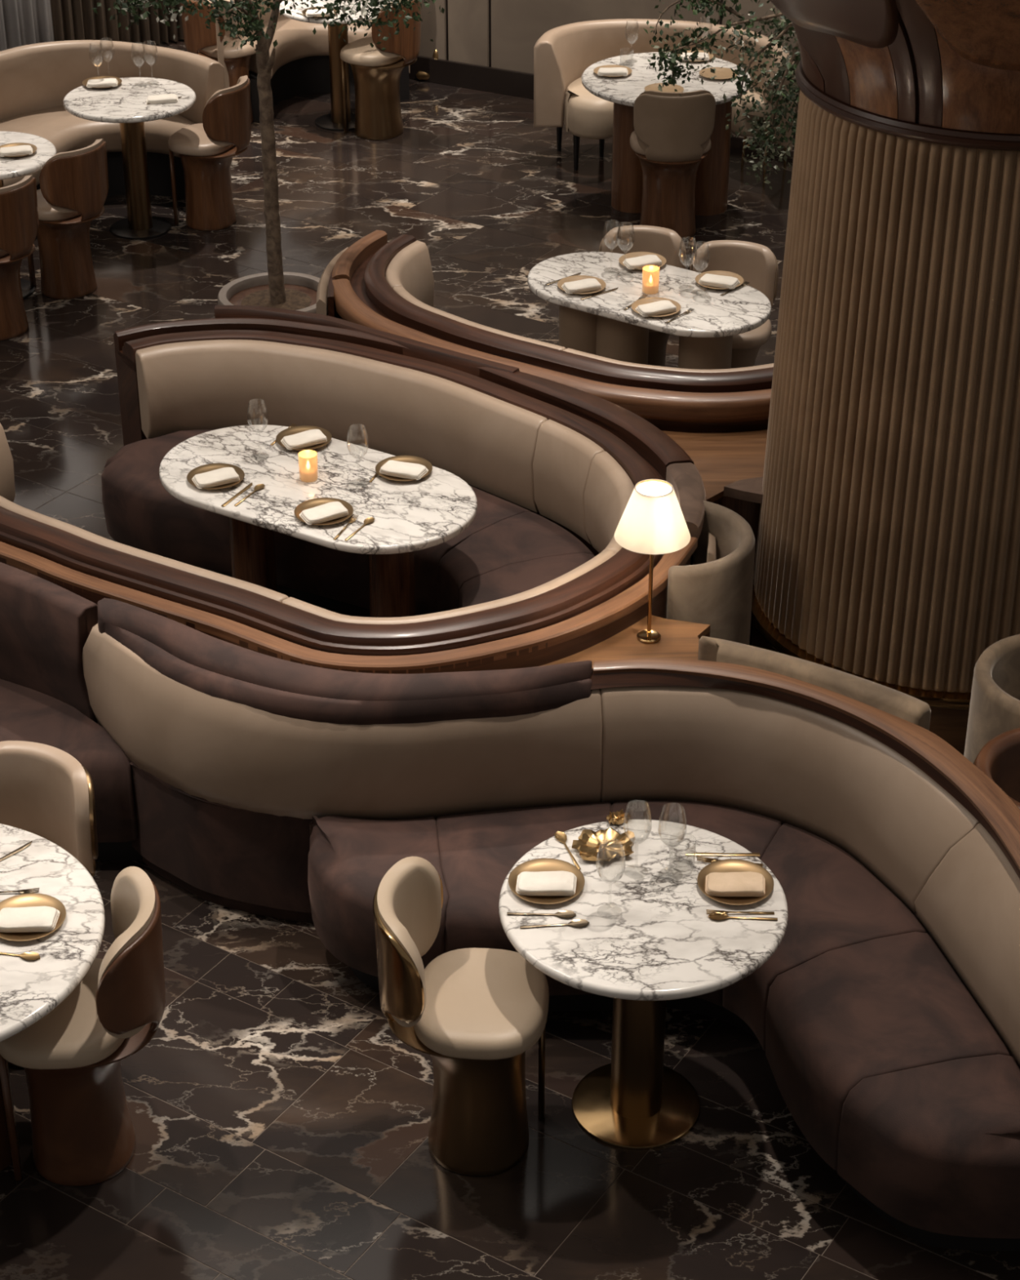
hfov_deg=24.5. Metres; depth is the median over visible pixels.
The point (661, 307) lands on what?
napkin
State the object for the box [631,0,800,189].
tree
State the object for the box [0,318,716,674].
booth
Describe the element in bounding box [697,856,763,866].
fork
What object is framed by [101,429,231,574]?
seat cushion
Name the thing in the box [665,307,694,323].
fork
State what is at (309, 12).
napkin
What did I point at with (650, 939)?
pedestal table
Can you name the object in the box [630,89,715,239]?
shell chair
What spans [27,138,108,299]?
shell chair
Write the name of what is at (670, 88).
plate
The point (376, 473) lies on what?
fork
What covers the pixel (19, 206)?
shell chair
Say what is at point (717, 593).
barrel chair
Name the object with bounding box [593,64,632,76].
plate
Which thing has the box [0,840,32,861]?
knife
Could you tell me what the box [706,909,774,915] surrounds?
fork
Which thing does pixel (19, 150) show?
napkin
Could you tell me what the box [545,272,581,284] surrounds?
knife
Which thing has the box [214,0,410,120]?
curved sofa
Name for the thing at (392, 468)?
napkin
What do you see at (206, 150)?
shell chair
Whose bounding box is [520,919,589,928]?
spoon
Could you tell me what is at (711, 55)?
plate
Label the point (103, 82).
napkin
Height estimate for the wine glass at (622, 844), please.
0.225 m
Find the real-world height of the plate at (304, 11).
0.017 m
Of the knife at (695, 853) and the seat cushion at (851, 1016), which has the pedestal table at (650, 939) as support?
the knife at (695, 853)
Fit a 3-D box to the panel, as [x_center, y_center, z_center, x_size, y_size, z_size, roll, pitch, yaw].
[-0.775,-1.278,10.487,0.127,0.790,0.625,4,31,7]
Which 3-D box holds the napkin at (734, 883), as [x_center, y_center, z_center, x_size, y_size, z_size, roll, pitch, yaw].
[0.621,0.670,6.480,0.170,0.024,0.102,0,31,0]
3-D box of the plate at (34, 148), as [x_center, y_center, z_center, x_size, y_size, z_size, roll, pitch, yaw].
[-2.470,-2.443,11.756,0.212,0.017,0.212,0,31,0]
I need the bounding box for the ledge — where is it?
[214,305,519,377]
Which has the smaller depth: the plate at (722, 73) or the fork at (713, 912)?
the fork at (713, 912)
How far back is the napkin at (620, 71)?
12.80 m
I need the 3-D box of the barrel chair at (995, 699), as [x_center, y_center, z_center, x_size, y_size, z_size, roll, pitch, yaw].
[1.690,0.462,7.508,0.490,0.840,0.540,0,31,0]
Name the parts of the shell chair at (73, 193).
leg, seat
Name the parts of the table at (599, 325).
leg, leg, leg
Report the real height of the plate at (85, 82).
0.017 m
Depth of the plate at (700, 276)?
10.33 m
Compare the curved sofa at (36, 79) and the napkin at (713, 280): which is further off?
the curved sofa at (36, 79)
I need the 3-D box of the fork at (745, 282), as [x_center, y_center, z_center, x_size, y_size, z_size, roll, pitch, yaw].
[0.975,-1.526,10.218,0.022,0.009,0.185,26,39,36]
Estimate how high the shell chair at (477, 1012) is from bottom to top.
0.865 m
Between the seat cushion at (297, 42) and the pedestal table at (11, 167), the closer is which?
the pedestal table at (11, 167)
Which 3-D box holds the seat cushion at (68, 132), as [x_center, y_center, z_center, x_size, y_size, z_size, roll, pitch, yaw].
[-2.618,-2.611,12.775,1.840,0.185,0.940,-25,39,-36]
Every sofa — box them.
[0,40,232,199]
[0,562,142,861]
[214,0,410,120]
[533,18,796,170]
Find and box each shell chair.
[0,174,39,341]
[0,740,98,1068]
[0,866,165,1186]
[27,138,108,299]
[168,75,251,231]
[180,0,257,122]
[340,0,421,140]
[373,856,549,1176]
[599,225,686,366]
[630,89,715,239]
[689,240,778,368]
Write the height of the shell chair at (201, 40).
0.808 m
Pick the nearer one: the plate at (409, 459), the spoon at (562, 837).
the spoon at (562, 837)
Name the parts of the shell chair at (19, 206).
seat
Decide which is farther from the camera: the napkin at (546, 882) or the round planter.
the round planter
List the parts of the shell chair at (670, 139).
seat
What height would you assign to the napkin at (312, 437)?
0.024 m
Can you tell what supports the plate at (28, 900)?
on the round table at (30, 989)
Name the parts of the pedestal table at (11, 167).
plate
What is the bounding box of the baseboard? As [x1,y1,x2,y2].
[408,55,796,138]
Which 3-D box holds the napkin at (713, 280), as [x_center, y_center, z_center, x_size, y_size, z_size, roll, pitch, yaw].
[0.911,-1.565,10.244,0.170,0.024,0.102,12,33,19]
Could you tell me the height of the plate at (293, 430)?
0.017 m
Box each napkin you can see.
[0,145,32,156]
[0,906,60,932]
[86,78,118,88]
[146,93,177,103]
[191,466,239,488]
[280,429,327,449]
[299,501,348,524]
[306,8,333,17]
[379,460,428,479]
[515,871,577,895]
[561,278,601,293]
[597,66,628,75]
[622,254,662,269]
[635,300,676,316]
[680,52,709,61]
[698,273,740,288]
[705,871,765,896]
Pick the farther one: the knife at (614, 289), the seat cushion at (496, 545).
the knife at (614, 289)
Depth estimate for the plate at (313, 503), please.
8.44 m
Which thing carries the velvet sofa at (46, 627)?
on the floor at (281, 1121)
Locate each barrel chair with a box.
[666,500,755,644]
[964,634,1019,764]
[973,727,1019,808]
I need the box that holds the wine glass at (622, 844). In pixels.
[595,844,626,883]
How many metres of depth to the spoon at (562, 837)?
6.69 m
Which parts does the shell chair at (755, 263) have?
seat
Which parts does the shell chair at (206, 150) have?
leg, seat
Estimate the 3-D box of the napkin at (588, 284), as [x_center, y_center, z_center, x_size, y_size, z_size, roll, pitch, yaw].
[0.311,-1.537,10.197,0.170,0.024,0.102,-12,33,-19]
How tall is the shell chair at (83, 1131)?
0.865 m
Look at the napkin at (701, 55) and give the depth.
13.04 m
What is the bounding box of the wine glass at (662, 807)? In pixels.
[657,807,687,847]
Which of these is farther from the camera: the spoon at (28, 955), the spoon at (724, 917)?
the spoon at (724, 917)
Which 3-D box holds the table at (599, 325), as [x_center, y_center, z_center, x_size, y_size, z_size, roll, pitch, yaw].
[0.599,-1.206,10.414,1.138,0.740,0.609,19,36,29]
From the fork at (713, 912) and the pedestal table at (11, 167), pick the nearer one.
the fork at (713, 912)
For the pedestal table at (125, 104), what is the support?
on the floor at (281, 1121)
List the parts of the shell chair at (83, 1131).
leg, seat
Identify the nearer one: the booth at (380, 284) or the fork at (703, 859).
the fork at (703, 859)
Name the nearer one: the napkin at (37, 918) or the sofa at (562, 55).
the napkin at (37, 918)
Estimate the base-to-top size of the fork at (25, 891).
0.009 m
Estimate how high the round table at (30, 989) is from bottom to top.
0.740 m
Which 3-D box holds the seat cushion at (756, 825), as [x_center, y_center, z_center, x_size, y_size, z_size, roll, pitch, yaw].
[0.543,0.785,7.212,0.548,0.345,0.649,5,31,8]
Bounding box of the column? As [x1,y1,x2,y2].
[751,0,1019,755]
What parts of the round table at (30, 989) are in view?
leg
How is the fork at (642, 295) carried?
on the table at (599, 325)
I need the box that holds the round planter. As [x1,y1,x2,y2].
[217,271,319,313]
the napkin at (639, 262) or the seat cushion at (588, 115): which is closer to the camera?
the napkin at (639, 262)
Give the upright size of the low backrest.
0.782 m
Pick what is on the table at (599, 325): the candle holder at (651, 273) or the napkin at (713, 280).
the candle holder at (651, 273)
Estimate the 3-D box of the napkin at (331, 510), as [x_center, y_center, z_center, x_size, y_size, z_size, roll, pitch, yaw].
[-0.662,-0.455,8.374,0.170,0.024,0.102,-18,35,-27]
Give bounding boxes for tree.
[91,0,444,303]
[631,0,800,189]
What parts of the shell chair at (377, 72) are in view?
leg, seat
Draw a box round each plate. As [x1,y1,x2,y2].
[0,142,37,156]
[0,893,66,941]
[82,75,122,88]
[186,462,244,489]
[275,425,332,450]
[294,497,353,525]
[302,6,336,17]
[375,455,432,481]
[508,857,585,904]
[557,275,606,293]
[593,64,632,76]
[618,251,666,269]
[631,297,680,316]
[644,83,684,92]
[677,49,713,62]
[695,270,743,288]
[697,858,773,905]
[699,66,737,79]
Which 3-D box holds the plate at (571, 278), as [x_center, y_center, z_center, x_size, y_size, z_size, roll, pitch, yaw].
[0.312,-1.540,10.234,0.212,0.017,0.212,0,31,0]
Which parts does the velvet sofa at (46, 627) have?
backrest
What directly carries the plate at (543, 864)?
on the pedestal table at (650, 939)
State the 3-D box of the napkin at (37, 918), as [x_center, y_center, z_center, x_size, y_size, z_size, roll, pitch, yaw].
[-1.304,0.751,6.344,0.170,0.024,0.102,-1,31,-2]
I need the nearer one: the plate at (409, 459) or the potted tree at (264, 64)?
the plate at (409, 459)
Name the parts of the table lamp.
lamp shade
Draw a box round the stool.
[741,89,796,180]
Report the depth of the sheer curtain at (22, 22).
15.36 m
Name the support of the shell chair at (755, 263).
on the floor at (281, 1121)
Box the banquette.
[82,597,1019,1251]
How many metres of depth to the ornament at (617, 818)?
6.78 m
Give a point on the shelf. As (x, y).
(679, 639)
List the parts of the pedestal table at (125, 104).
plate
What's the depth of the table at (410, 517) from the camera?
8.58 m
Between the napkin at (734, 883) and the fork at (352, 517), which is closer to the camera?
the napkin at (734, 883)
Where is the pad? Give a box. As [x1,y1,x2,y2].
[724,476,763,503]
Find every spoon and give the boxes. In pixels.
[0,951,40,959]
[234,484,265,506]
[345,517,374,541]
[506,910,576,917]
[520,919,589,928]
[554,831,581,870]
[708,912,777,920]
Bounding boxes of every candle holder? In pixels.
[297,449,318,482]
[642,265,659,293]
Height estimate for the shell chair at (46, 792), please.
0.885 m
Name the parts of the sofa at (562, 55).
leg, leg, leg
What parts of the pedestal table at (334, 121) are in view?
plate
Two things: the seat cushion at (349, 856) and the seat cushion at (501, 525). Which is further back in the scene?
the seat cushion at (501, 525)
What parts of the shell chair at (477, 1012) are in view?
seat, leg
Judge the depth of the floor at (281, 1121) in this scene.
6.96 m
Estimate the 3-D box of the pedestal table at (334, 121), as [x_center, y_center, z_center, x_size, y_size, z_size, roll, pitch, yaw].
[-1.038,-3.502,14.282,0.720,0.740,0.720,0,31,0]
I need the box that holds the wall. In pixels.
[418,0,800,111]
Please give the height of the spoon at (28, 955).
0.005 m
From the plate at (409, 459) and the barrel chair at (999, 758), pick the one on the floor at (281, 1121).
the barrel chair at (999, 758)
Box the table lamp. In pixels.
[614,479,690,644]
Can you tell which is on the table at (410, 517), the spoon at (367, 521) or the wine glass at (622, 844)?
the spoon at (367, 521)
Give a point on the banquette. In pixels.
(885, 1015)
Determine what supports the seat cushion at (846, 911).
on the banquette
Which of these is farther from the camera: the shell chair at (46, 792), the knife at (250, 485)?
the knife at (250, 485)
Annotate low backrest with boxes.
[697,635,931,730]
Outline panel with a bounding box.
[316,247,348,318]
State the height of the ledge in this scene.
0.822 m
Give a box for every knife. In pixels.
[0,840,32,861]
[221,482,252,506]
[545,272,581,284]
[580,287,618,299]
[685,852,759,856]
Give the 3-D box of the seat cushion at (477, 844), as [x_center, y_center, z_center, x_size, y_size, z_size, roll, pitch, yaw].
[0.043,0.779,7.222,0.555,0.345,0.619,0,31,0]
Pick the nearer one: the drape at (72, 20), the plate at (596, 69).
the plate at (596, 69)
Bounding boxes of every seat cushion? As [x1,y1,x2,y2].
[0,105,195,186]
[0,678,137,842]
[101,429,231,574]
[248,16,372,78]
[274,484,531,615]
[307,814,449,977]
[435,802,612,995]
[437,511,593,612]
[564,77,760,139]
[611,800,782,1006]
[722,822,927,1051]
[765,931,1010,1170]
[837,1053,1019,1238]
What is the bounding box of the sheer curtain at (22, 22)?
[0,0,54,51]
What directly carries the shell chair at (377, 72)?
on the floor at (281, 1121)
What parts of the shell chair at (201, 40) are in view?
seat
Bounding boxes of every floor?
[0,38,1019,1279]
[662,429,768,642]
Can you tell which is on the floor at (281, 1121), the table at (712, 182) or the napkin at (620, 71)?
the table at (712, 182)
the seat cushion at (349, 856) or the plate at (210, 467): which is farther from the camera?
the plate at (210, 467)
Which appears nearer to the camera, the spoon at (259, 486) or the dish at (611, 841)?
the dish at (611, 841)
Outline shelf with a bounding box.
[540,615,710,669]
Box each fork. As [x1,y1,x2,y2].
[0,887,39,893]
[270,423,297,445]
[333,514,359,539]
[368,472,377,482]
[623,293,648,310]
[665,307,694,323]
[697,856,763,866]
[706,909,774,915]
[720,281,749,295]
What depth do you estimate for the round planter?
10.91 m
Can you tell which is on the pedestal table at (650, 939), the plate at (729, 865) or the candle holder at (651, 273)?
the plate at (729, 865)
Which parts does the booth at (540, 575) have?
panel, panel, rail, panel, panel, panel, rail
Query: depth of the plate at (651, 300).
10.06 m
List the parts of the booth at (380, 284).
rail, panel, panel, panel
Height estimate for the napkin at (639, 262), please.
0.024 m
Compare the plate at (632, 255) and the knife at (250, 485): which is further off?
the plate at (632, 255)
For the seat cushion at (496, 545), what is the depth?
8.79 m
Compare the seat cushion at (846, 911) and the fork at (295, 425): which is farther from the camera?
the fork at (295, 425)
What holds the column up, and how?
on the floor at (281, 1121)
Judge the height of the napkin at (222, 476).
0.024 m
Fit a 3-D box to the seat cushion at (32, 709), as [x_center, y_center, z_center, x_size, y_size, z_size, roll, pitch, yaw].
[-1.579,0.369,7.919,0.703,0.340,0.645,0,31,0]
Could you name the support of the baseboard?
attached to the wall
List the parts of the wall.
wall panel, trim, wall panel, trim, wall panel, trim, wall panel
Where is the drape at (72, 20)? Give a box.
[50,0,184,44]
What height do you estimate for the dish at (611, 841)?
0.030 m
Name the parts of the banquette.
skirt panel, panel, panel, rail, rail, panel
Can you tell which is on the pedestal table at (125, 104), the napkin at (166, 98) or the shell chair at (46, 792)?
the napkin at (166, 98)
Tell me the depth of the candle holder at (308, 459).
8.62 m
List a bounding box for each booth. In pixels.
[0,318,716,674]
[332,230,773,432]
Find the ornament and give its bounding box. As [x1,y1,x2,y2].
[416,48,438,79]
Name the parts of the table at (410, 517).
leg, leg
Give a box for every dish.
[571,827,635,861]
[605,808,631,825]
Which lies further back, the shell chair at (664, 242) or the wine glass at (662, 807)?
the shell chair at (664, 242)
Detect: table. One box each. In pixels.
[0,131,57,298]
[0,823,105,1171]
[62,77,196,239]
[159,424,477,617]
[279,0,394,130]
[498,819,788,1150]
[527,251,771,369]
[581,52,751,215]
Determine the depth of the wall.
14.75 m
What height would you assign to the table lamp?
0.562 m
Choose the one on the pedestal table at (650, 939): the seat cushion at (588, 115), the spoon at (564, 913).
the spoon at (564, 913)
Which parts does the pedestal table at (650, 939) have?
plate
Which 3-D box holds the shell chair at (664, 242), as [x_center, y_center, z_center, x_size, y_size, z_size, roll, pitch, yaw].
[0.590,-1.453,10.781,0.404,0.790,0.437,4,31,7]
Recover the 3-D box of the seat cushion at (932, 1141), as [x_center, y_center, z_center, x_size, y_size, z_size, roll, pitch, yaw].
[1.182,1.372,6.225,0.534,0.345,0.399,-7,31,-12]
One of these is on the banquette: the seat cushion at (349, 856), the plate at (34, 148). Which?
the seat cushion at (349, 856)

